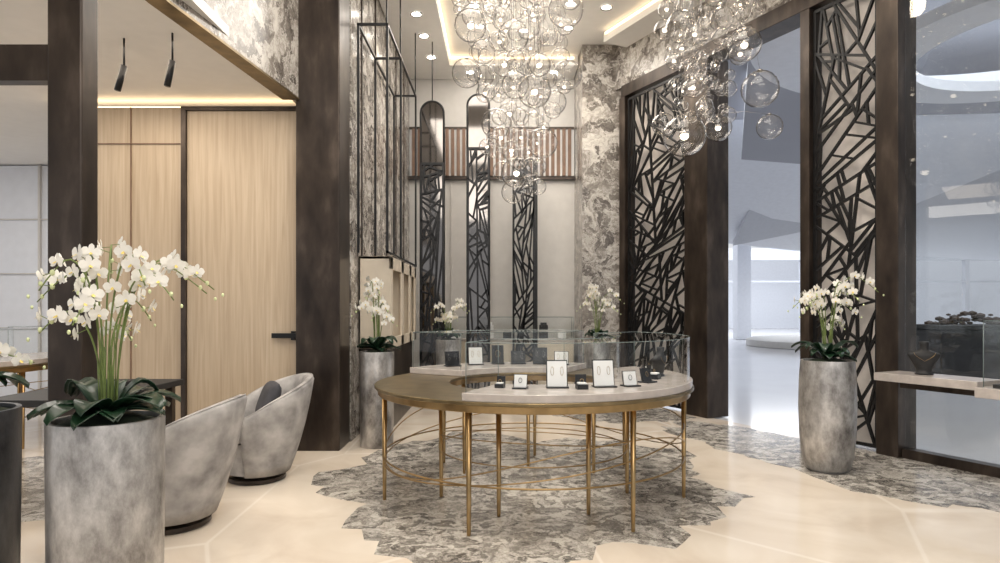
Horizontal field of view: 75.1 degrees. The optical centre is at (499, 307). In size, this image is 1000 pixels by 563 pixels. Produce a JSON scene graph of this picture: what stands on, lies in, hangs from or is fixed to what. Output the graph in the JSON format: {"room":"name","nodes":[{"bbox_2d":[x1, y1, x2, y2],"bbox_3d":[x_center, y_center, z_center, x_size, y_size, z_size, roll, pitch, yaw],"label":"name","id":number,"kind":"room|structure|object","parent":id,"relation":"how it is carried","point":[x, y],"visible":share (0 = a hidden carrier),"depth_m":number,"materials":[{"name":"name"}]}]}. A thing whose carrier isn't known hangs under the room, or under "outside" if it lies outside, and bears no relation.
{"room":"shop","nodes":[
{"label":"shop","id":0,"kind":"room"},
{"bbox_2d":[0,166,47,395],"bbox_3d":[-5.400,-0.350,9.700,7.200,3.500,0.200,0,0,0],"label":"wall","id":1,"kind":"structure","parent":0,"point":[18,184],"depth_m":9.60,"materials":[{"name":"white paint"}]},
{"bbox_2d":[0,165,47,388],"bbox_3d":[-6.435,-0.350,9.580,4.930,3.500,0.040,0,0,0],"label":"trim","id":2,"kind":"structure","parent":1,"relation":"attached to","point":[39,219],"depth_m":9.57,"materials":[{"name":"paint"}]},
{"bbox_2d":[0,0,295,165],"bbox_3d":[-5.560,-2.160,3.500,6.880,0.080,13.000,0,0,0],"label":"ceiling","id":3,"kind":"structure","parent":0,"point":[202,76],"depth_m":5.85,"materials":[{"name":"paint"}]},
{"bbox_2d":[114,38,126,91],"bbox_3d":[-2.970,-1.905,5.090,0.091,0.420,0.048,0,0,-27],"label":"track spotlight","id":4,"kind":"object","parent":3,"relation":"hanging from","point":[122,71],"visible":1,"depth_m":5.08,"materials":[{"name":"black metal"}]},
{"bbox_2d":[164,33,175,87],"bbox_3d":[-2.535,-1.905,4.990,0.083,0.419,0.048,0,0,-34],"label":"track spotlight","id":5,"kind":"object","parent":3,"relation":"hanging from","point":[171,64],"visible":1,"depth_m":4.98,"materials":[{"name":"black metal"}]},
{"bbox_2d":[350,0,408,441],"bbox_3d":[-1.655,-1.350,9.005,0.190,5.500,4.390,0,0,0],"label":"wall","id":6,"kind":"structure","parent":0,"point":[355,5],"depth_m":7.71,"materials":[{"name":"stone"}]},
{"bbox_2d":[361,0,404,350],"bbox_3d":[-1.552,-1.270,8.910,0.015,5.340,3.220,0,0,0],"label":"trim","id":7,"kind":"structure","parent":6,"relation":"attached to","point":[361,0],"depth_m":9.70,"materials":[{"name":"brown metal"}]},
{"bbox_2d":[379,0,577,78],"bbox_3d":[-0.140,-4.019,9.020,2.820,0.159,4.340,0,0,0],"label":"ceiling border","id":8,"kind":"structure","parent":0,"point":[430,22],"depth_m":10.35,"materials":[{"name":"paint"}]},
{"bbox_2d":[357,0,416,266],"bbox_3d":[-1.363,-2.263,8.137,0.335,3.345,2.375,0,0,0],"label":"frame","id":9,"kind":"object","parent":8,"relation":"hanging from","point":[387,58],"visible":0.94,"depth_m":7.90,"materials":[{"name":"metal"}]},
{"bbox_2d":[410,11,422,16],"bbox_3d":[-1.120,-3.932,8.700,0.170,0.012,0.170,0,0,0],"label":"recessed light","id":10,"kind":"object","parent":8,"relation":"in","point":[413,13],"visible":1,"depth_m":8.69,"materials":[{"name":"metal"}]},
{"bbox_2d":[418,33,429,38],"bbox_3d":[-1.100,-3.932,9.400,0.170,0.012,0.170,0,0,0],"label":"recessed light","id":11,"kind":"object","parent":8,"relation":"in","point":[423,35],"visible":1,"depth_m":9.38,"materials":[{"name":"metal"}]},
{"bbox_2d":[426,55,436,59],"bbox_3d":[-1.080,-3.932,10.200,0.170,0.012,0.170,0,0,0],"label":"recessed light","id":12,"kind":"object","parent":8,"relation":"in","point":[429,57],"visible":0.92,"depth_m":10.20,"materials":[{"name":"metal"}]},
{"bbox_2d":[465,70,474,74],"bbox_3d":[-0.500,-3.932,10.850,0.170,0.012,0.170,0,0,0],"label":"recessed light","id":13,"kind":"object","parent":8,"relation":"in","point":[470,72],"visible":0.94,"depth_m":10.84,"materials":[{"name":"metal"}]},
{"bbox_2d":[438,0,573,58],"bbox_3d":[0.193,-4.055,8.723,2.015,0.030,3.645,0,0,0],"label":"recessed light","id":14,"kind":"object","parent":8,"relation":"in","point":[450,57],"visible":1,"depth_m":10.53,"materials":[{"name":"white"}]},
{"bbox_2d":[549,70,558,74],"bbox_3d":[0.900,-3.932,10.850,0.170,0.012,0.170,0,0,0],"label":"recessed light","id":15,"kind":"object","parent":8,"relation":"in","point":[555,71],"visible":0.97,"depth_m":10.85,"materials":[{"name":"metal"}]},
{"bbox_2d":[409,79,573,366],"bbox_3d":[0.275,-1.350,11.300,4.050,5.500,0.200,0,0,0],"label":"wall","id":16,"kind":"structure","parent":0,"point":[555,197],"depth_m":11.20,"materials":[{"name":"paint"}]},
{"bbox_2d":[451,180,492,327],"bbox_3d":[-0.130,-0.400,11.185,1.440,3.600,0.030,0,0,0],"label":"trim","id":17,"kind":"structure","parent":16,"relation":"attached to","point":[451,180],"depth_m":11.17,"materials":[{"name":"paint"}]},
{"bbox_2d":[409,127,573,179],"bbox_3d":[-0.140,-2.650,11.155,2.820,0.900,0.070,0,0,0],"label":"trim","id":18,"kind":"structure","parent":16,"relation":"attached to","point":[410,177],"depth_m":11.12,"materials":[{"name":"brown wood"}]},
{"bbox_2d":[410,129,573,175],"bbox_3d":[-0.140,-2.660,11.140,2.820,0.800,0.100,0,0,0],"label":"panel","id":19,"kind":"object","parent":16,"relation":"attached to","point":[560,162],"visible":0.59,"depth_m":11.09,"materials":[{"name":"brown wood"}]},
{"bbox_2d":[615,0,790,89],"bbox_3d":[4.087,-3.735,5.715,0.270,0.710,12.200,0,0,-26],"label":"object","id":20,"kind":"structure","parent":16,"relation":"attached to","point":[648,53],"depth_m":8.80,"materials":[{"name":"stone"}]},
{"bbox_2d":[621,0,835,97],"bbox_3d":[4.375,-3.290,5.104,0.330,0.180,10.850,0,0,-26],"label":"trim","id":21,"kind":"structure","parent":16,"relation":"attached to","point":[785,18],"depth_m":7.88,"materials":[{"name":"brown metal"}]},
{"bbox_2d":[21,329,999,562],"bbox_3d":[16.500,1.500,27.000,57.000,0.200,66.000,0,0,0],"label":"floor","id":22,"kind":"structure","parent":0,"point":[793,515],"depth_m":4.54,"materials":[{"name":"beige stone"}]},
{"bbox_2d":[0,342,45,562],"bbox_3d":[-2.373,0.695,2.765,0.592,1.410,0.673,0,0,0],"label":"planter","id":23,"kind":"object","parent":22,"relation":"on","point":[11,414],"visible":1,"depth_m":2.83,"materials":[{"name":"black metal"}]},
{"bbox_2d":[0,326,47,448],"bbox_3d":[-5.850,0.804,6.700,2.399,1.192,2.399,0,0,-44],"label":"display table","id":24,"kind":"object","parent":22,"relation":"on","point":[40,359],"visible":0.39,"depth_m":6.53,"materials":[{"name":"gold metal"}]},
{"bbox_2d":[21,456,44,521],"bbox_3d":[-3.947,1.401,5.021,2.633,0.007,2.330,0,0,0],"label":"inlay","id":25,"kind":"object","parent":22,"relation":"on","point":[33,495],"visible":0.09,"depth_m":4.97,"materials":[{"name":"stone"}]},
{"bbox_2d":[0,379,183,425],"bbox_3d":[-3.085,1.005,4.950,0.730,0.790,1.300,0,0,0],"label":"desk","id":26,"kind":"object","parent":25,"relation":"on","point":[31,399],"visible":0.2,"depth_m":4.87,"materials":[{"name":"black wood"}]},
{"bbox_2d":[48,0,97,417],"bbox_3d":[-2.380,-0.310,3.625,0.190,3.420,0.150,0,0,0],"label":"column","id":27,"kind":"structure","parent":22,"relation":"on","point":[72,24],"depth_m":3.55,"materials":[{"name":"brown wood"}]},
{"bbox_2d":[0,44,47,84],"bbox_3d":[-5.740,-1.360,3.640,6.520,0.200,0.080,0,0,0],"label":"beam","id":28,"kind":"structure","parent":27,"relation":"attached to","point":[20,64],"depth_m":3.60,"materials":[{"name":"brown wood"}]},
{"bbox_2d":[26,236,223,562],"bbox_3d":[-1.635,0.534,2.840,0.863,1.731,0.718,0,0,41],"label":"planter","id":29,"kind":"object","parent":22,"relation":"on","point":[104,462],"visible":1,"depth_m":2.65,"materials":[{"name":"grey concrete"}]},
{"bbox_2d":[98,108,180,420],"bbox_3d":[-3.240,-0.310,6.650,2.520,3.420,0.200,0,0,0],"label":"wall panel","id":30,"kind":"object","parent":22,"relation":"on","point":[156,168],"depth_m":6.55,"materials":[{"name":"brown wood"}]},
{"bbox_2d":[98,107,179,378],"bbox_3d":[-3.860,-0.310,6.544,1.280,3.420,0.018,0,0,0],"label":"trim","id":31,"kind":"structure","parent":30,"relation":"attached to","point":[130,143],"depth_m":6.54,"materials":[{"name":"brown wood"}]},
{"bbox_2d":[98,107,180,107],"bbox_3d":[-3.275,-2.035,6.650,2.450,0.020,0.100,0,0,0],"label":"light","id":32,"kind":"object","parent":30,"relation":"on","point":[98,107],"visible":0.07,"depth_m":6.60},
{"bbox_2d":[181,106,295,417],"bbox_3d":[-2.595,-0.305,6.499,1.170,3.410,0.098,0,0,0],"label":"door frame","id":33,"kind":"structure","parent":30,"relation":"attached to","point":[184,109],"depth_m":6.47,"materials":[{"name":"brown metal"}]},
{"bbox_2d":[187,111,295,414],"bbox_3d":[-2.570,-0.285,6.524,1.120,3.370,0.048,0,0,0],"label":"door leaf","id":34,"kind":"structure","parent":33,"relation":"attached to","point":[241,165],"depth_m":6.50,"materials":[{"name":"brown wood"}]},
{"bbox_2d":[165,394,246,535],"bbox_3d":[-2.057,0.984,4.225,0.772,0.832,0.782,0,0,0],"label":"tub chair","id":35,"kind":"object","parent":22,"relation":"on","point":[201,446],"visible":0.71,"depth_m":3.99,"materials":[{"name":"grey fabric"}]},
{"bbox_2d":[228,373,313,485],"bbox_3d":[-1.940,0.980,5.381,0.778,0.840,0.808,0,0,0],"label":"tub chair","id":36,"kind":"object","parent":22,"relation":"on","point":[276,412],"visible":0.9,"depth_m":5.12,"materials":[{"name":"grey fabric"}]},
{"bbox_2d":[255,381,281,411],"bbox_3d":[-1.924,0.771,5.397,0.175,0.316,0.376,0,0,-31],"label":"throw cushion","id":37,"kind":"object","parent":36,"relation":"on","point":[272,390],"depth_m":5.29,"materials":[{"name":"grey fabric"}]},
{"bbox_2d":[296,0,349,450],"bbox_3d":[-1.785,-1.345,6.580,0.430,5.490,0.440,0,0,0],"label":"column","id":38,"kind":"structure","parent":22,"relation":"on","point":[323,104],"depth_m":6.36,"materials":[{"name":"brown wood"}]},
{"bbox_2d":[351,276,400,448],"bbox_3d":[-1.243,0.532,6.579,0.445,1.736,0.411,0,0,31],"label":"planter","id":39,"kind":"object","parent":22,"relation":"on","point":[377,364],"visible":0.98,"depth_m":6.47,"materials":[{"name":"grey concrete"}]},
{"bbox_2d":[359,256,415,425],"bbox_3d":[-1.377,0.415,8.225,0.355,1.970,2.150,0,0,0],"label":"display cabinet","id":40,"kind":"object","parent":22,"relation":"on","point":[398,277],"visible":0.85,"depth_m":7.93,"materials":[{"name":"beige paint"}]},
{"bbox_2d":[420,42,444,365],"bbox_3d":[-1.000,-1.265,9.600,0.420,5.330,0.180,0,0,0],"label":"mirror panel","id":41,"kind":"object","parent":22,"relation":"on","point":[432,112],"visible":0.71,"depth_m":9.60,"materials":[{"name":"black metal"}]},
{"bbox_2d":[431,298,466,386],"bbox_3d":[-0.699,0.626,9.075,0.540,1.547,0.557,0,0,0],"label":"planter","id":42,"kind":"object","parent":22,"relation":"on","point":[448,343],"visible":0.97,"depth_m":9.00,"materials":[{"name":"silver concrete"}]},
{"bbox_2d":[466,50,489,388],"bbox_3d":[-0.330,-1.265,9.900,0.410,5.330,0.180,0,0,0],"label":"mirror panel","id":43,"kind":"object","parent":22,"relation":"on","point":[477,163],"visible":0.81,"depth_m":9.89,"materials":[{"name":"black mirror"}]},
{"bbox_2d":[445,317,575,386],"bbox_3d":[0.150,0.773,10.775,2.200,1.254,0.390,0,0,0],"label":"glass display case","id":44,"kind":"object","parent":22,"relation":"on","point":[551,348],"depth_m":10.60,"materials":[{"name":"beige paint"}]},
{"bbox_2d":[490,322,492,337],"bbox_3d":[-0.180,0.369,10.760,0.140,0.259,0.120,0,0,0],"label":"block","id":45,"kind":"object","parent":44,"relation":"on","point":[491,325],"visible":0.39,"depth_m":10.70,"materials":[{"name":"white"}]},
{"bbox_2d":[503,332,511,337],"bbox_3d":[0.120,0.429,10.760,0.140,0.139,0.120,0,0,0],"label":"block","id":46,"kind":"object","parent":44,"relation":"on","point":[505,334],"visible":0.88,"depth_m":10.70,"materials":[{"name":"black"}]},
{"bbox_2d":[539,322,547,337],"bbox_3d":[0.720,0.369,10.760,0.140,0.259,0.120,0,0,0],"label":"block","id":47,"kind":"object","parent":44,"relation":"on","point":[543,325],"visible":0.96,"depth_m":10.70,"materials":[{"name":"black"}]},
{"bbox_2d":[557,332,565,337],"bbox_3d":[1.020,0.429,10.760,0.140,0.139,0.120,0,0,0],"label":"block","id":48,"kind":"object","parent":44,"relation":"on","point":[559,334],"visible":0.86,"depth_m":10.70,"materials":[{"name":"white"}]},
{"bbox_2d":[512,158,537,383],"bbox_3d":[0.385,-0.500,10.415,0.450,3.800,0.130,0,0,0],"label":"divider","id":49,"kind":"object","parent":22,"relation":"on","point":[533,216],"visible":0.78,"depth_m":10.40,"materials":[{"name":"black metal"}]},
{"bbox_2d":[311,431,754,562],"bbox_3d":[0.088,1.401,5.339,3.491,0.007,3.866,0,0,38],"label":"inlay","id":50,"kind":"object","parent":22,"relation":"on","point":[416,524],"visible":0.94,"depth_m":4.64,"materials":[{"name":"stone"}]},
{"bbox_2d":[374,330,693,535],"bbox_3d":[0.250,0.804,5.030,2.399,1.192,2.399,0,0,44],"label":"display table","id":51,"kind":"object","parent":50,"relation":"on","point":[435,387],"visible":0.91,"depth_m":4.34,"materials":[{"name":"gold metal"}]},
{"bbox_2d":[443,351,461,366],"bbox_3d":[-0.419,0.450,5.753,0.142,0.128,0.094,0,0,-23],"label":"card stand","id":52,"kind":"object","parent":51,"relation":"on","point":[451,357],"visible":1,"depth_m":5.76,"materials":[{"name":"black metal"}]},
{"bbox_2d":[467,347,483,364],"bbox_3d":[-0.221,0.434,5.906,0.138,0.159,0.102,0,0,-11],"label":"card stand","id":53,"kind":"object","parent":51,"relation":"on","point":[475,354],"visible":1,"depth_m":5.92,"materials":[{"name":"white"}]},
{"bbox_2d":[491,345,504,363],"bbox_3d":[-0.021,0.429,5.987,0.115,0.169,0.104,0,0,-6],"label":"card stand","id":54,"kind":"object","parent":51,"relation":"on","point":[494,347],"visible":0.83,"depth_m":6.00,"materials":[{"name":"black metal"}]},
{"bbox_2d":[495,376,505,387],"bbox_3d":[0.001,0.478,4.202,0.056,0.072,0.060,0,0,17],"label":"box","id":55,"kind":"object","parent":51,"relation":"on","point":[501,380],"visible":1,"depth_m":4.20,"materials":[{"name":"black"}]},
{"bbox_2d":[511,351,526,363],"bbox_3d":[0.170,0.455,5.992,0.138,0.118,0.093,0,0,-6],"label":"card stand","id":56,"kind":"object","parent":51,"relation":"on","point":[517,357],"visible":1,"depth_m":6.00,"materials":[{"name":"black metal"}]},
{"bbox_2d":[512,374,528,388],"bbox_3d":[0.129,0.470,4.160,0.093,0.087,0.090,0,0,11],"label":"card stand","id":57,"kind":"object","parent":51,"relation":"on","point":[520,380],"visible":1,"depth_m":4.17,"materials":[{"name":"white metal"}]},
{"bbox_2d":[533,347,546,363],"bbox_3d":[0.370,0.440,5.975,0.138,0.149,0.100,0,0,0],"label":"card stand","id":58,"kind":"object","parent":51,"relation":"on","point":[539,353],"visible":1,"depth_m":5.99,"materials":[{"name":"black metal"}]},
{"bbox_2d":[546,360,568,387],"bbox_3d":[0.370,0.427,4.208,0.144,0.174,0.106,0,0,0],"label":"card stand","id":59,"kind":"object","parent":51,"relation":"on","point":[556,370],"visible":1,"depth_m":4.22,"materials":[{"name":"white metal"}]},
{"bbox_2d":[554,351,568,364],"bbox_3d":[0.560,0.455,5.921,0.138,0.118,0.093,0,0,6],"label":"card stand","id":60,"kind":"object","parent":51,"relation":"on","point":[558,355],"visible":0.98,"depth_m":5.94,"materials":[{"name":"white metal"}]},
{"bbox_2d":[575,374,588,389],"bbox_3d":[0.520,0.469,4.133,0.070,0.090,0.075,0,0,-6],"label":"box","id":61,"kind":"object","parent":51,"relation":"on","point":[580,379],"visible":1,"depth_m":4.13,"materials":[{"name":"black metal"}]},
{"bbox_2d":[591,359,616,387],"bbox_3d":[0.679,0.427,4.248,0.150,0.174,0.106,0,0,-7],"label":"card stand","id":62,"kind":"object","parent":51,"relation":"on","point":[602,369],"visible":1,"depth_m":4.26,"materials":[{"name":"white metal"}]},
{"bbox_2d":[620,371,640,386],"bbox_3d":[0.862,0.465,4.281,0.107,0.098,0.090,0,0,-20],"label":"card stand","id":63,"kind":"object","parent":51,"relation":"on","point":[628,377],"visible":1,"depth_m":4.29,"materials":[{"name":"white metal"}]},
{"bbox_2d":[637,367,656,382],"bbox_3d":[1.023,0.465,4.503,0.112,0.098,0.090,0,0,-40],"label":"card stand","id":64,"kind":"object","parent":51,"relation":"on","point":[645,374],"visible":1,"depth_m":4.50,"materials":[{"name":"black metal"}]},
{"bbox_2d":[642,359,652,371],"bbox_3d":[1.177,0.460,5.150,0.090,0.108,0.084,0,0,4],"label":"box","id":65,"kind":"object","parent":51,"relation":"on","point":[643,360],"visible":0.45,"depth_m":5.12,"materials":[{"name":"black metal"}]},
{"bbox_2d":[647,364,660,379],"bbox_3d":[1.118,0.465,4.721,0.082,0.099,0.077,0,0,33],"label":"box","id":66,"kind":"object","parent":51,"relation":"on","point":[654,375],"visible":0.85,"depth_m":4.70,"materials":[{"name":"black metal"}]},
{"bbox_2d":[652,347,667,375],"bbox_3d":[1.204,0.404,4.917,0.098,0.220,0.189,0,0,39],"label":"bust","id":67,"kind":"object","parent":51,"relation":"on","point":[659,361],"visible":0.91,"depth_m":4.88,"materials":[{"name":"black fabric"}]},
{"bbox_2d":[574,45,620,383],"bbox_3d":[1.630,-1.345,10.645,0.700,5.490,1.090,0,0,0],"label":"pilaster marble","id":68,"kind":"object","parent":22,"relation":"on","point":[596,99],"visible":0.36,"depth_m":10.10},
{"bbox_2d":[551,408,695,423],"bbox_3d":[1.644,1.401,8.517,1.611,0.007,1.540,0,0,42],"label":"inlay","id":69,"kind":"object","parent":22,"relation":"on","point":[656,414],"visible":0.5,"depth_m":8.37,"materials":[{"name":"stone"}]},
{"bbox_2d":[580,283,624,368],"bbox_3d":[1.420,0.522,8.919,0.524,1.755,0.624,0,0,-25],"label":"planter","id":70,"kind":"object","parent":69,"relation":"on","point":[593,351],"visible":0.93,"depth_m":8.89,"materials":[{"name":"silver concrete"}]},
{"bbox_2d":[619,97,634,366],"bbox_3d":[1.971,-0.895,9.918,0.280,4.590,0.130,0,0,-26],"label":"post","id":71,"kind":"object","parent":22,"relation":"on","point":[623,102],"visible":0.28,"depth_m":9.82,"materials":[{"name":"brown metal"}]},
{"bbox_2d":[628,72,683,408],"bbox_3d":[2.277,-0.905,9.255,0.152,4.550,1.290,0,0,-26],"label":"lattice screen","id":72,"kind":"object","parent":22,"relation":"on","point":[657,256],"visible":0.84,"depth_m":9.28,"materials":[{"name":"black metal"}]},
{"bbox_2d":[684,56,727,417],"bbox_3d":[2.694,-0.895,8.496,0.370,4.590,0.420,0,0,-26],"label":"post","id":73,"kind":"object","parent":22,"relation":"on","point":[705,171],"visible":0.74,"depth_m":8.33,"materials":[{"name":"brown wood"}]},
{"bbox_2d":[733,245,750,338],"bbox_3d":[10.900,-0.800,29.300,0.600,4.400,0.600,0,0,0],"label":"column","id":74,"kind":"structure","parent":22,"relation":"on","point":[741,253],"depth_m":29.00,"materials":[{"name":"white paint"}]},
{"bbox_2d":[746,335,799,349],"bbox_3d":[12.500,1.260,24.000,6.400,0.280,6.400,0,0,0],"label":"platform","id":75,"kind":"object","parent":22,"relation":"on","point":[769,341],"visible":0.3,"depth_m":23.25,"materials":[{"name":"paint"}]},
{"bbox_2d":[800,8,821,358],"bbox_3d":[3.386,-0.895,7.023,0.280,4.590,0.115,0,0,-26],"label":"post","id":76,"kind":"object","parent":22,"relation":"on","point":[806,16],"visible":0.29,"depth_m":6.94,"materials":[{"name":"brown wood"}]},
{"bbox_2d":[661,420,999,512],"bbox_3d":[3.091,1.401,6.125,1.569,0.007,4.304,0,0,-20],"label":"inlay","id":77,"kind":"object","parent":22,"relation":"on","point":[901,478],"visible":0.71,"depth_m":5.52,"materials":[{"name":"stone"}]},
{"bbox_2d":[787,271,883,473],"bbox_3d":[2.831,0.544,5.644,0.673,1.711,0.797,0,0,0],"label":"planter","id":78,"kind":"object","parent":77,"relation":"on","point":[827,386],"visible":1,"depth_m":5.46,"materials":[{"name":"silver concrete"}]},
{"bbox_2d":[813,0,875,447],"bbox_3d":[3.560,-0.905,6.632,0.153,4.550,0.720,0,0,-26],"label":"lattice screen","id":79,"kind":"object","parent":77,"relation":"on","point":[846,158],"visible":0.75,"depth_m":6.63,"materials":[{"name":"black metal"}]},
{"bbox_2d":[728,248,999,331],"bbox_3d":[22.750,-1.050,38.150,29.500,4.900,0.300,0,0,0],"label":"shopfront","id":80,"kind":"object","parent":22,"relation":"on","point":[756,253],"visible":0.1,"depth_m":38.00,"materials":[{"name":"white paint"}]},
{"bbox_2d":[876,0,915,457],"bbox_3d":[3.784,-0.895,6.210,0.280,4.590,0.215,0,0,-26],"label":"post","id":81,"kind":"object","parent":22,"relation":"on","point":[895,19],"visible":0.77,"depth_m":6.13,"materials":[{"name":"brown wood"}]},
{"bbox_2d":[902,447,999,477],"bbox_3d":[5.240,1.355,3.140,0.120,0.090,6.560,0,0,-26],"label":"trim rail","id":82,"kind":"object","parent":22,"relation":"on","point":[960,463],"visible":1,"depth_m":5.67,"materials":[{"name":"brown wood"}]},
{"bbox_2d":[916,311,999,378],"bbox_3d":[9.100,0.725,12.500,2.000,1.350,1.000,0,0,0],"label":"display case","id":83,"kind":"object","parent":22,"relation":"on","point":[960,346],"visible":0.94,"depth_m":12.10,"materials":[{"name":"clear glass"}]},
{"bbox_3d":[4.221,-0.895,5.247,0.174,4.590,0.165,0,0,0],"label":"post","id":84,"kind":"object","parent":22,"relation":"on","visible":0},
{"bbox_2d":[874,371,999,399],"bbox_3d":[4.431,0.660,4.130,0.455,0.160,4.050,0,0,-26],"label":"wall shelf","id":85,"kind":"object","parent":84,"relation":"attached to","point":[963,385],"visible":1,"depth_m":5.45,"materials":[{"name":"beige stone"}]},
{"bbox_2d":[907,341,940,374],"bbox_3d":[3.685,0.435,5.648,0.248,0.289,0.128,0,0,28],"label":"bust","id":86,"kind":"object","parent":85,"relation":"on","point":[924,360],"visible":1,"depth_m":5.61,"materials":[{"name":"black fabric"}]},
{"bbox_2d":[983,320,999,388],"bbox_3d":[4.586,0.358,3.761,0.356,0.521,3.056,0,0,-26],"label":"glass showcase","id":87,"kind":"object","parent":85,"relation":"on","point":[994,385],"visible":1,"depth_m":5.05,"materials":[{"name":"clear glass"}]},
{"bbox_2d":[993,384,999,388],"bbox_3d":[4.586,0.604,3.761,0.290,0.028,2.950,0,0,-26],"label":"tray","id":88,"kind":"object","parent":87,"relation":"on","point":[994,385],"depth_m":5.01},
{"bbox_2d":[440,0,650,56],"bbox_3d":[2.266,-4.175,4.250,9.232,0.150,14.500,0,0,0],"label":"ceiling","id":89,"kind":"structure","parent":0,"point":[589,30],"depth_m":9.40,"materials":[{"name":"paint"}]},
{"bbox_2d":[170,0,297,96],"bbox_3d":[-2.283,-3.070,1.678,0.286,2.040,9.361,0,0,2],"label":"wall","id":90,"kind":"structure","parent":89,"relation":"attached to","point":[265,32],"depth_m":5.66,"materials":[{"name":"stone"}]},
{"bbox_2d":[145,0,298,99],"bbox_3d":[-2.210,-2.040,1.670,0.500,0.020,9.340,0,0,0],"label":"trim fascia left edge","id":91,"kind":"object","parent":90,"relation":"attached to","point":[168,8],"depth_m":5.05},
{"bbox_2d":[468,2,479,8],"bbox_3d":[-0.350,-4.092,8.800,0.170,0.012,0.170,0,0,0],"label":"recessed light","id":92,"kind":"object","parent":89,"relation":"in","point":[476,5],"visible":0.77,"depth_m":8.79,"materials":[{"name":"metal"}]},
{"bbox_2d":[474,24,484,28],"bbox_3d":[-0.300,-4.092,9.450,0.170,0.012,0.170,0,0,0],"label":"recessed light","id":93,"kind":"object","parent":89,"relation":"in","point":[482,26],"visible":0.77,"depth_m":9.46,"materials":[{"name":"metal"}]},
{"bbox_2d":[452,0,583,203],"bbox_3d":[0.157,-2.483,5.197,1.082,3.224,1.231,0,0,0],"label":"chandelier","id":94,"kind":"object","parent":89,"relation":"hanging from","point":[470,23],"visible":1,"depth_m":5.17,"materials":[{"name":"clear glass"}]},
{"bbox_2d":[518,28,527,33],"bbox_3d":[0.350,-4.092,9.600,0.170,0.012,0.170,0,0,0],"label":"recessed light","id":95,"kind":"object","parent":89,"relation":"in","point":[522,30],"visible":0.82,"depth_m":9.59,"materials":[{"name":"metal"}]},
{"bbox_2d":[563,25,573,30],"bbox_3d":[1.000,-4.092,9.500,0.170,0.012,0.170,0,0,0],"label":"recessed light","id":96,"kind":"object","parent":89,"relation":"in","point":[566,26],"visible":0.88,"depth_m":9.48,"materials":[{"name":"metal"}]},
{"bbox_2d":[564,1,576,6],"bbox_3d":[0.950,-4.092,8.750,0.170,0.012,0.170,0,0,0],"label":"recessed light","id":97,"kind":"object","parent":89,"relation":"in","point":[568,3],"visible":0.99,"depth_m":8.74,"materials":[{"name":"metal"}]},
{"bbox_2d":[600,4,612,10],"bbox_3d":[1.450,-4.092,8.850,0.170,0.012,0.170,0,0,0],"label":"recessed light","id":98,"kind":"object","parent":89,"relation":"in","point":[605,6],"visible":1,"depth_m":8.85,"materials":[{"name":"metal"}]},
{"bbox_2d":[652,0,782,156],"bbox_3d":[2.053,-2.757,6.180,1.194,2.675,1.119,0,0,0],"label":"chandelier","id":99,"kind":"object","parent":89,"relation":"hanging from","point":[683,134],"visible":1,"depth_m":6.09,"materials":[{"name":"clear glass"}]},
{"bbox_2d":[604,0,706,46],"bbox_3d":[4.087,-4.019,4.908,0.420,0.158,10.750,0,0,-26],"label":"ceiling","id":100,"kind":"structure","parent":0,"point":[642,24],"depth_m":9.00,"materials":[{"name":"paint"}]},
{"bbox_2d":[605,0,657,33],"bbox_3d":[3.901,-4.055,4.790,0.013,0.030,10.700,0,0,-26],"label":"recessed light","id":101,"kind":"object","parent":100,"relation":"in","point":[653,1],"visible":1,"depth_m":9.03,"materials":[{"name":"white"}]},
{"bbox_2d":[728,243,795,250],"bbox_3d":[8.500,-3.575,26.010,11.000,2.750,8.020,0,0,0],"label":"soffit panel","id":102,"kind":"object","parent":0,"point":[728,243],"visible":0.06,"depth_m":25.17,"materials":[{"name":"white paint"}]},
{"bbox_2d":[733,210,799,245],"bbox_3d":[9.400,-3.625,21.010,2.750,2.650,5.589,0,0,11],"label":"soffit panel","id":103,"kind":"object","parent":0,"point":[754,226],"visible":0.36,"depth_m":22.96,"materials":[{"name":"white paint"}]},
{"bbox_2d":[727,0,999,119],"bbox_3d":[14.000,-5.000,10.000,52.000,0.200,32.000,0,0,0],"label":"ceiling","id":104,"kind":"structure","parent":0,"point":[977,49],"depth_m":12.97,"materials":[{"name":"paint"}]},
{"bbox_2d":[741,50,930,163],"bbox_3d":[7.300,-4.315,14.510,3.478,1.430,6.508,0,0,19],"label":"soffit panel","id":105,"kind":"object","parent":104,"relation":"attached to","point":[760,92],"visible":0.21,"depth_m":15.01,"materials":[{"name":"paint"}]},
{"bbox_2d":[748,28,999,92],"bbox_3d":[7.200,-3.900,8.200,7.600,0.200,7.600,0,0,0],"label":"ring","id":106,"kind":"object","parent":104,"relation":"attached to","point":[780,56],"visible":0.23,"depth_m":10.19,"materials":[{"name":"white"}]},
{"bbox_2d":[728,260,999,328],"bbox_3d":[16.500,-1.200,44.150,57.000,5.200,0.300,0,0,0],"label":"wall","id":107,"kind":"structure","parent":0,"point":[770,301],"depth_m":44.00,"materials":[{"name":"white paint"}]},
{"bbox_2d":[728,113,999,250],"bbox_3d":[10.500,-3.615,20.510,11.000,2.830,9.020,0,0,0],"label":"wall","id":108,"kind":"structure","parent":0,"point":[953,151],"depth_m":19.07,"materials":[{"name":"white paint"}]},
{"bbox_2d":[916,0,999,103],"bbox_3d":[7.200,-3.375,8.200,4.600,0.150,4.600,0,0,0],"label":"ceiling","id":109,"kind":"structure","parent":0,"point":[951,19],"depth_m":7.96,"materials":[{"name":"white paint"}]},
{"bbox_2d":[916,170,999,260],"bbox_3d":[20.750,-3.415,21.510,17.165,3.230,9.855,0,0,-9],"label":"wall","id":110,"kind":"structure","parent":0,"point":[963,221],"depth_m":22.59,"materials":[{"name":"white paint"}]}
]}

